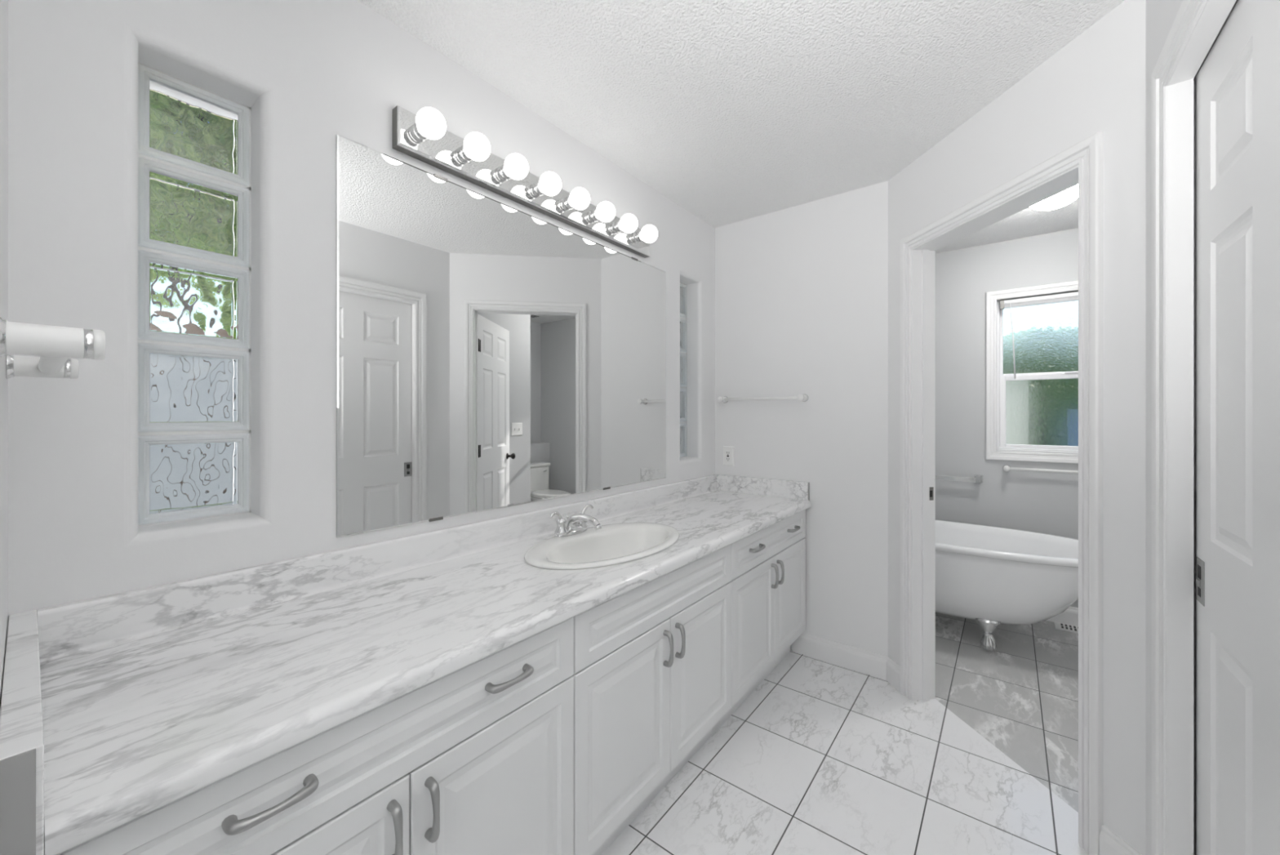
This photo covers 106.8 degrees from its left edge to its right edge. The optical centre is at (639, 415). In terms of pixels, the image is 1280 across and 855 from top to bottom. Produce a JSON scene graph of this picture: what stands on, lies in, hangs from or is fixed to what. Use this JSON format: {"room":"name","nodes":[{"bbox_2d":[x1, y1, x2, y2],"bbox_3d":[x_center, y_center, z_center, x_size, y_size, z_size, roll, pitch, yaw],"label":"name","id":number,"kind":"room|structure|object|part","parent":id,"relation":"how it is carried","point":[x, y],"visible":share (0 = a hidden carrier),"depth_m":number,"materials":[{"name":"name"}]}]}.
{"room":"bathroom","nodes":[
{"label":"bathroom","id":0,"kind":"room"},
{"bbox_2d":[0,0,8,707],"bbox_3d":[-0.498,0.070,0.284,1.712,2.440,0.120,0,0,38],"label":"wall","id":1,"kind":"structure","parent":0,"point":[3,3],"depth_m":0.70,"materials":[{"name":"white paint"}]},
{"bbox_2d":[0,316,105,378],"bbox_3d":[-0.827,-0.082,0.663,0.504,0.044,0.077,0,0,38],"label":"towel bar","id":2,"kind":"object","parent":1,"relation":"attached to","point":[54,344],"visible":1,"depth_m":0.53,"materials":[{"name":"white plastic"}]},
{"bbox_3d":[-1.011,-0.082,0.801,0.036,0.035,0.053,0,0,38],"label":"post","id":3,"kind":"part","parent":2,"relation":"part of","materials":[{"name":"white ceramic"}]},
{"bbox_3d":[-0.647,-0.082,0.519,0.036,0.035,0.053,0,0,38],"label":"post","id":4,"kind":"part","parent":2,"relation":"part of","materials":[{"name":"white ceramic"}]},
{"bbox_3d":[-0.823,-0.082,0.667,0.460,0.024,0.024,0,0,38],"label":"rail","id":5,"kind":"part","parent":2,"relation":"part of","materials":[{"name":"white plastic"}]},
{"bbox_2d":[8,0,715,618],"bbox_3d":[-0.425,0.070,1.938,0.200,2.440,2.870,0,0,38],"label":"wall","id":6,"kind":"structure","parent":0,"point":[309,73],"depth_m":1.11,"materials":[{"name":"white paint"}]},
{"bbox_2d":[137,62,251,526],"bbox_3d":[-1.074,-0.267,1.144,0.077,1.025,0.205,0,0,38],"label":"window","id":7,"kind":"structure","parent":6,"relation":"in","point":[194,142],"depth_m":1.12,"materials":[{"name":"white"}]},
{"bbox_3d":[-1.056,-0.677,1.129,0.010,0.159,0.159,0,0,38],"label":"wavy pane","id":8,"kind":"part","parent":7,"relation":"part of","materials":[{"name":"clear glass"}]},
{"bbox_3d":[-1.056,-0.472,1.129,0.010,0.159,0.159,0,0,38],"label":"wavy pane","id":9,"kind":"part","parent":7,"relation":"part of","materials":[{"name":"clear glass"}]},
{"bbox_3d":[-1.056,-0.267,1.130,0.010,0.159,0.159,0,0,38],"label":"wavy pane","id":10,"kind":"part","parent":7,"relation":"part of","materials":[{"name":"clear glass"}]},
{"bbox_3d":[-1.056,-0.062,1.130,0.010,0.159,0.159,0,0,38],"label":"wavy pane","id":11,"kind":"part","parent":7,"relation":"part of","materials":[{"name":"clear glass"}]},
{"bbox_3d":[-1.056,0.143,1.130,0.010,0.159,0.159,0,0,38],"label":"wavy pane","id":12,"kind":"part","parent":7,"relation":"part of","materials":[{"name":"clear glass"}]},
{"bbox_2d":[37,474,718,664],"bbox_3d":[-0.321,0.406,1.880,0.033,0.093,2.554,0,0,38],"label":"backsplash","id":13,"kind":"structure","parent":6,"relation":"attached to","point":[70,629],"depth_m":1.17,"materials":[{"name":"stone"}]},
{"bbox_2d":[336,134,666,537],"bbox_3d":[-0.337,-0.213,1.880,0.008,1.084,1.543,0,0,38],"label":"mirror","id":14,"kind":"object","parent":6,"relation":"attached to","point":[491,354],"visible":1,"depth_m":1.59,"materials":[{"name":"grey mirror"}]},
{"bbox_2d":[392,105,657,257],"bbox_3d":[-0.287,-0.837,1.822,0.158,0.114,1.220,0,0,38],"label":"vanity light","id":15,"kind":"object","parent":6,"relation":"attached to","point":[423,136],"visible":1,"depth_m":1.62,"materials":[{"name":"chrome"},{"name":"glass"}]},
{"bbox_2d":[408,106,446,142],"bbox_3d":[-0.614,-0.834,1.372,0.123,0.080,0.080,0,0,38],"label":"bulb","id":16,"kind":"object","parent":15,"relation":"attached to","point":[428,125],"depth_m":1.34,"materials":[{"name":"white glass"}]},
{"bbox_2d":[456,132,490,163],"bbox_3d":[-0.522,-0.834,1.490,0.123,0.080,0.080,0,0,38],"label":"bulb","id":17,"kind":"object","parent":15,"relation":"attached to","point":[475,148],"depth_m":1.46,"materials":[{"name":"white glass"}]},
{"bbox_2d":[496,153,528,181],"bbox_3d":[-0.431,-0.834,1.607,0.123,0.080,0.080,0,0,38],"label":"bulb","id":18,"kind":"object","parent":15,"relation":"attached to","point":[515,166],"depth_m":1.58,"materials":[{"name":"white glass"}]},
{"bbox_2d":[530,171,561,197],"bbox_3d":[-0.340,-0.834,1.725,0.123,0.080,0.080,0,0,38],"label":"bulb","id":19,"kind":"object","parent":15,"relation":"attached to","point":[549,184],"depth_m":1.70,"materials":[{"name":"white glass"}]},
{"bbox_2d":[560,187,590,210],"bbox_3d":[-0.248,-0.834,1.843,0.123,0.080,0.080,0,0,38],"label":"bulb","id":20,"kind":"object","parent":15,"relation":"attached to","point":[579,198],"depth_m":1.81,"materials":[{"name":"white glass"}]},
{"bbox_2d":[587,201,615,222],"bbox_3d":[-0.157,-0.834,1.961,0.123,0.080,0.080,0,0,38],"label":"bulb","id":21,"kind":"object","parent":15,"relation":"attached to","point":[605,211],"depth_m":1.93,"materials":[{"name":"white glass"}]},
{"bbox_2d":[611,213,638,233],"bbox_3d":[-0.066,-0.834,2.078,0.123,0.080,0.080,0,0,38],"label":"bulb","id":22,"kind":"object","parent":15,"relation":"attached to","point":[628,224],"depth_m":2.05,"materials":[{"name":"white glass"}]},
{"bbox_2d":[632,224,657,243],"bbox_3d":[0.026,-0.834,2.196,0.123,0.080,0.080,0,0,38],"label":"bulb","id":23,"kind":"object","parent":15,"relation":"attached to","point":[648,233],"depth_m":2.16,"materials":[{"name":"white glass"}]},
{"bbox_2d":[680,282,686,457],"bbox_3d":[0.190,-0.267,2.774,0.077,1.025,0.205,0,0,38],"label":"window","id":24,"kind":"structure","parent":6,"relation":"in","point":[682,286],"depth_m":2.81,"materials":[{"name":"white"}]},
{"bbox_3d":[0.209,-0.677,2.759,0.009,0.159,0.159,0,0,38],"label":"wavy pane","id":25,"kind":"part","parent":24,"relation":"part of","materials":[{"name":"clear glass"}]},
{"bbox_3d":[0.209,-0.472,2.759,0.010,0.159,0.159,0,0,38],"label":"wavy pane","id":26,"kind":"part","parent":24,"relation":"part of","materials":[{"name":"clear glass"}]},
{"bbox_3d":[0.209,-0.267,2.759,0.010,0.159,0.159,0,0,38],"label":"wavy pane","id":27,"kind":"part","parent":24,"relation":"part of","materials":[{"name":"clear glass"}]},
{"bbox_3d":[0.209,-0.062,2.759,0.010,0.159,0.159,0,0,38],"label":"wavy pane","id":28,"kind":"part","parent":24,"relation":"part of","materials":[{"name":"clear glass"}]},
{"bbox_3d":[0.209,0.143,2.759,0.010,0.159,0.159,0,0,38],"label":"wavy pane","id":29,"kind":"part","parent":24,"relation":"part of","materials":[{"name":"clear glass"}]},
{"bbox_2d":[358,0,1124,253],"bbox_3d":[1.338,-1.200,1.453,3.580,0.100,4.265,0,0,38],"label":"ceiling","id":30,"kind":"structure","parent":0,"point":[732,111],"depth_m":1.60,"materials":[{"name":"white paint"}]},
{"bbox_2d":[1029,184,1078,210],"bbox_3d":[2.079,-1.095,2.395,0.240,0.108,0.250,0,0,38],"label":"ceiling light","id":31,"kind":"object","parent":30,"relation":"attached to","point":[1066,197],"visible":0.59,"depth_m":2.34,"materials":[{"name":"white glass"}]},
{"bbox_2d":[715,181,888,655],"bbox_3d":[0.902,0.070,2.642,1.033,2.440,0.110,0,0,38],"label":"wall","id":32,"kind":"structure","parent":0,"point":[802,291],"depth_m":2.52,"materials":[{"name":"white paint"}]},
{"bbox_2d":[723,445,733,466],"bbox_3d":[0.530,0.242,2.856,0.072,0.116,0.009,0,0,38],"label":"wall outlet","id":33,"kind":"object","parent":32,"relation":"attached to","point":[728,451],"visible":1,"depth_m":2.85,"materials":[{"name":"white plastic"}]},
{"bbox_2d":[725,449,730,462],"bbox_3d":[0.529,0.242,2.854,0.032,0.068,0.003,0,0,38],"label":"receptacle","id":34,"kind":"object","parent":33,"relation":"attached to","point":[727,451],"depth_m":2.85,"materials":[{"name":"white plastic"}]},
{"bbox_2d":[717,394,808,403],"bbox_3d":[0.682,-0.096,2.697,0.521,0.042,0.073,0,0,38],"label":"towel bar","id":35,"kind":"object","parent":32,"relation":"attached to","point":[804,397],"visible":1,"depth_m":2.67,"materials":[{"name":"white plastic"}]},
{"bbox_3d":[0.680,-0.096,2.695,0.478,0.017,0.017,0,0,38],"label":"rail","id":36,"kind":"part","parent":35,"relation":"part of","materials":[{"name":"white plastic"}]},
{"bbox_3d":[0.874,-0.096,2.554,0.035,0.034,0.049,0,0,38],"label":"post","id":37,"kind":"part","parent":35,"relation":"part of","materials":[{"name":"white plastic"}]},
{"bbox_2d":[791,632,888,679],"bbox_3d":[1.027,1.234,2.466,0.477,0.112,0.015,0,0,38],"label":"baseboard","id":38,"kind":"structure","parent":32,"relation":"attached to","point":[871,663],"depth_m":2.45,"materials":[{"name":"white paint"}]},
{"bbox_2d":[601,612,1088,854],"bbox_3d":[1.297,1.321,1.359,3.430,0.060,4.365,0,0,38],"label":"floor","id":39,"kind":"structure","parent":0,"point":[821,757],"depth_m":1.75,"materials":[{"name":"tile"}]},
{"bbox_2d":[44,616,573,854],"bbox_3d":[-0.625,0.893,1.028,0.591,0.795,0.828,0,0,38],"label":"vanity cabinet","id":40,"kind":"object","parent":39,"relation":"on","point":[477,758],"visible":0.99,"depth_m":0.88,"materials":[{"name":"white paint"}]},
{"bbox_3d":[-0.532,0.568,0.693,0.034,0.017,0.113,0,0,38],"label":"handle","id":41,"kind":"part","parent":40,"relation":"part of","materials":[{"name":"silver metal"}]},
{"bbox_3d":[-0.552,0.902,0.709,0.018,0.496,0.412,0,0,38],"label":"door","id":42,"kind":"part","parent":40,"relation":"part of","materials":[{"name":"white paint"}]},
{"bbox_3d":[-0.426,0.736,0.830,0.034,0.113,0.017,0,0,38],"label":"handle","id":43,"kind":"part","parent":40,"relation":"part of","materials":[{"name":"silver metal"}]},
{"bbox_3d":[-0.384,0.736,0.884,0.034,0.113,0.017,0,0,38],"label":"handle","id":44,"kind":"part","parent":40,"relation":"part of","materials":[{"name":"silver metal"}]},
{"bbox_3d":[-0.298,0.902,1.036,0.018,0.496,0.412,0,0,38],"label":"door","id":45,"kind":"part","parent":40,"relation":"part of","materials":[{"name":"white paint"}]},
{"bbox_3d":[-0.275,0.568,1.024,0.034,0.017,0.113,0,0,38],"label":"handle","id":46,"kind":"part","parent":40,"relation":"part of","materials":[{"name":"silver metal"}]},
{"bbox_2d":[573,543,731,854],"bbox_3d":[-0.108,0.893,1.694,0.591,0.795,0.855,0,0,38],"label":"vanity cabinet","id":47,"kind":"object","parent":39,"relation":"on","point":[652,674],"visible":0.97,"depth_m":1.44,"materials":[{"name":"white paint"}]},
{"bbox_2d":[0,474,810,854],"bbox_3d":[-0.103,0.474,1.703,0.595,0.232,2.605,0,0,38],"label":"countertop","id":48,"kind":"structure","parent":47,"relation":"on","point":[117,708],"depth_m":0.91,"materials":[{"name":"stone"}]},
{"bbox_2d":[550,504,601,537],"bbox_3d":[-0.244,0.393,1.754,0.180,0.096,0.185,0,0,-16],"label":"faucet","id":49,"kind":"object","parent":48,"relation":"on","point":[575,524],"visible":1,"depth_m":1.74,"materials":[{"name":"silver metal"}]},
{"bbox_3d":[-0.302,0.366,1.720,0.016,0.044,0.066,0,0,33],"label":"lever","id":50,"kind":"part","parent":49,"relation":"part of","materials":[{"name":"silver metal"}]},
{"bbox_3d":[-0.257,0.430,1.782,0.056,0.021,0.154,0,0,38],"label":"plate","id":51,"kind":"part","parent":49,"relation":"part of","materials":[{"name":"silver metal"}]},
{"bbox_3d":[-0.211,0.396,1.747,0.169,0.070,0.046,0,0,38],"label":"spout","id":52,"kind":"part","parent":49,"relation":"part of","materials":[{"name":"silver metal"}]},
{"bbox_3d":[-0.208,0.366,1.842,0.016,0.044,0.066,0,0,43],"label":"lever","id":53,"kind":"part","parent":49,"relation":"part of","materials":[{"name":"silver metal"}]},
{"bbox_2d":[524,522,679,569],"bbox_3d":[-0.112,0.521,1.682,0.414,0.162,0.666,0,0,38],"label":"sink","id":54,"kind":"object","parent":48,"relation":"in","point":[615,543],"visible":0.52,"depth_m":1.75,"materials":[{"name":"white ceramic"}]},
{"bbox_3d":[-0.039,0.902,1.370,0.018,0.496,0.426,0,0,38],"label":"door","id":55,"kind":"part","parent":47,"relation":"part of","materials":[{"name":"white paint"}]},
{"bbox_3d":[0.092,0.577,1.539,0.018,0.147,0.854,0,0,38],"label":"drawer","id":56,"kind":"part","parent":47,"relation":"part of","materials":[{"name":"white paint"}]},
{"bbox_3d":[0.091,0.736,1.496,0.034,0.113,0.017,0,0,38],"label":"handle","id":57,"kind":"part","parent":47,"relation":"part of","materials":[{"name":"silver metal"}]},
{"bbox_3d":[0.133,0.736,1.550,0.034,0.113,0.017,0,0,38],"label":"handle","id":58,"kind":"part","parent":47,"relation":"part of","materials":[{"name":"silver metal"}]},
{"bbox_3d":[0.224,0.902,1.708,0.018,0.496,0.426,0,0,38],"label":"door","id":59,"kind":"part","parent":47,"relation":"part of","materials":[{"name":"white paint"}]},
{"bbox_2d":[712,509,805,733],"bbox_3d":[0.419,0.893,2.374,0.591,0.795,0.861,0,0,38],"label":"vanity cabinet","id":60,"kind":"object","parent":39,"relation":"on","point":[768,580],"visible":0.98,"depth_m":2.14,"materials":[{"name":"white paint"}]},
{"bbox_3d":[0.487,0.902,2.048,0.018,0.496,0.428,0,0,38],"label":"door","id":61,"kind":"part","parent":60,"relation":"part of","materials":[{"name":"white paint"}]},
{"bbox_3d":[0.507,0.568,2.032,0.034,0.017,0.113,0,0,38],"label":"handle","id":62,"kind":"part","parent":60,"relation":"part of","materials":[{"name":"silver metal"}]},
{"bbox_3d":[0.619,0.577,2.218,0.018,0.147,0.860,0,0,38],"label":"drawer","id":63,"kind":"part","parent":60,"relation":"part of","materials":[{"name":"white paint"}]},
{"bbox_3d":[0.618,0.736,2.176,0.034,0.113,0.017,0,0,38],"label":"handle","id":64,"kind":"part","parent":60,"relation":"part of","materials":[{"name":"silver metal"}]},
{"bbox_3d":[0.660,0.736,2.230,0.034,0.113,0.017,0,0,38],"label":"handle","id":65,"kind":"part","parent":60,"relation":"part of","materials":[{"name":"silver metal"}]},
{"bbox_3d":[0.752,0.902,2.389,0.018,0.496,0.428,0,0,38],"label":"door","id":66,"kind":"part","parent":60,"relation":"part of","materials":[{"name":"white paint"}]},
{"bbox_3d":[0.774,0.568,2.377,0.034,0.017,0.113,0,0,38],"label":"handle","id":67,"kind":"part","parent":60,"relation":"part of","materials":[{"name":"silver metal"}]},
{"bbox_2d":[935,519,1078,652],"bbox_3d":[1.801,1.000,2.964,1.676,0.582,0.720,0,0,38],"label":"bathtub","id":68,"kind":"object","parent":39,"relation":"on","point":[993,576],"visible":0.51,"depth_m":2.58,"materials":[{"name":"white ceramic"}]},
{"bbox_2d":[1053,621,1078,633],"bbox_3d":[2.669,1.286,2.825,0.310,0.009,0.115,0,0,38],"label":"floor vent","id":69,"kind":"object","parent":39,"relation":"in","point":[1059,625],"visible":0.3,"depth_m":2.88,"materials":[{"name":"white plastic"}]},
{"bbox_2d":[935,227,1078,607],"bbox_3d":[2.596,0.070,3.075,3.480,2.440,0.140,0,0,38],"label":"wall","id":70,"kind":"structure","parent":0,"point":[1035,501],"depth_m":3.21,"materials":[{"name":"grey paint"}]},
{"bbox_2d":[935,474,982,484],"bbox_3d":[2.045,0.427,3.372,0.625,0.054,0.066,0,0,38],"label":"towel rail","id":71,"kind":"object","parent":70,"relation":"attached to","point":[978,478],"visible":0.52,"depth_m":3.23,"materials":[{"name":"silver metal"}]},
{"bbox_3d":[2.027,0.432,3.362,0.608,0.032,0.015,0,0,38],"label":"rail","id":72,"kind":"part","parent":71,"relation":"part of","materials":[{"name":"silver metal"}]},
{"bbox_2d":[986,280,1078,463],"bbox_3d":[2.735,-0.266,2.943,0.956,1.119,0.139,0,0,38],"label":"window","id":73,"kind":"structure","parent":70,"relation":"attached to","point":[1037,409],"depth_m":3.10,"materials":[{"name":"glass"}]},
{"bbox_3d":[2.765,-0.502,2.982,0.812,0.506,0.030,0,0,38],"label":"sash","id":74,"kind":"part","parent":73,"relation":"part of","materials":[{"name":"clear glass"}]},
{"bbox_3d":[2.743,0.226,2.953,0.812,0.020,0.072,0,0,38],"label":"sill","id":75,"kind":"part","parent":73,"relation":"part of","materials":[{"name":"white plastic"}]},
{"bbox_3d":[2.743,-0.026,2.954,0.812,0.480,0.030,0,0,38],"label":"sash","id":76,"kind":"part","parent":73,"relation":"part of","materials":[{"name":"glass"}]},
{"bbox_3d":[2.765,-0.502,2.982,0.784,0.454,0.005,0,0,38],"label":"pane","id":77,"kind":"part","parent":73,"relation":"part of","materials":[{"name":"clear glass"}]},
{"bbox_3d":[2.744,-0.021,2.955,0.752,0.432,0.005,0,0,38],"label":"pane","id":78,"kind":"part","parent":73,"relation":"part of","materials":[{"name":"clear glass"}]},
{"bbox_2d":[1000,291,1078,378],"bbox_3d":[2.711,-0.500,2.914,0.805,0.522,0.048,0,0,38],"label":"window blind","id":79,"kind":"object","parent":70,"relation":"attached to","point":[1071,296],"visible":0.52,"depth_m":3.05,"materials":[{"name":"white plastic"}]},
{"bbox_2d":[1002,464,1078,473],"bbox_3d":[2.584,0.344,2.951,0.531,0.042,0.071,0,0,38],"label":"towel bar","id":80,"kind":"object","parent":70,"relation":"attached to","point":[1006,468],"visible":0.49,"depth_m":3.00,"materials":[{"name":"white plastic"}]},
{"bbox_3d":[2.582,0.344,2.949,0.488,0.018,0.018,0,0,38],"label":"rail","id":81,"kind":"part","parent":80,"relation":"part of","materials":[{"name":"white plastic"}]},
{"bbox_2d":[1045,606,1078,626],"bbox_3d":[2.588,1.234,2.983,3.180,0.112,0.015,0,0,38],"label":"baseboard","id":82,"kind":"structure","parent":70,"relation":"attached to","point":[1070,615],"depth_m":2.93,"materials":[{"name":"white paint"}]},
{"bbox_2d":[888,0,1146,854],"bbox_3d":[1.356,0.070,1.657,0.110,2.440,1.370,0,0,-7],"label":"wall","id":83,"kind":"structure","parent":0,"point":[1096,82],"depth_m":1.35,"materials":[{"name":"white paint"}]},
{"bbox_2d":[900,131,1103,854],"bbox_3d":[1.328,0.236,1.802,0.129,2.109,0.857,0,0,-7],"label":"door frame","id":84,"kind":"structure","parent":83,"relation":"attached to","point":[1082,164],"depth_m":1.59,"materials":[{"name":"white paint"}]},
{"bbox_3d":[1.324,0.355,2.166,0.026,0.060,0.002,0,0,-7],"label":"strike plate","id":85,"kind":"part","parent":84,"relation":"part of","materials":[{"name":"silver metal"}]},
{"bbox_2d":[885,656,1142,854],"bbox_3d":[1.275,1.234,1.798,0.015,0.112,1.070,0,0,-7],"label":"baseboard","id":86,"kind":"structure","parent":83,"relation":"attached to","point":[1110,843],"depth_m":1.35,"materials":[{"name":"white paint"}]},
{"bbox_2d":[1146,0,1238,854],"bbox_3d":[0.788,0.070,0.443,0.125,2.440,1.994,0,0,38],"label":"wall","id":87,"kind":"structure","parent":0,"point":[1161,15],"depth_m":1.22,"materials":[{"name":"white paint"}]},
{"bbox_2d":[1151,0,1236,854],"bbox_3d":[0.983,0.234,0.784,0.053,2.112,0.870,0,0,38],"label":"door frame","id":88,"kind":"structure","parent":87,"relation":"attached to","point":[1197,24],"depth_m":1.07,"materials":[{"name":"white paint"}]},
{"bbox_2d":[1195,0,1279,854],"bbox_3d":[1.020,0.265,0.756,0.041,2.036,0.733,0,0,38],"label":"door","id":89,"kind":"structure","parent":87,"relation":"in","point":[1237,83],"depth_m":0.86,"materials":[{"name":"white paint"}]},
{"bbox_3d":[1.210,0.362,1.031,0.004,0.014,0.010,0,0,38],"label":"thumb lever","id":90,"kind":"part","parent":89,"relation":"part of","materials":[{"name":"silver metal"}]},
{"bbox_3d":[1.212,0.357,1.027,0.004,0.094,0.051,0,0,38],"label":"pull plate","id":91,"kind":"part","parent":89,"relation":"part of","materials":[{"name":"silver metal"}]}
]}

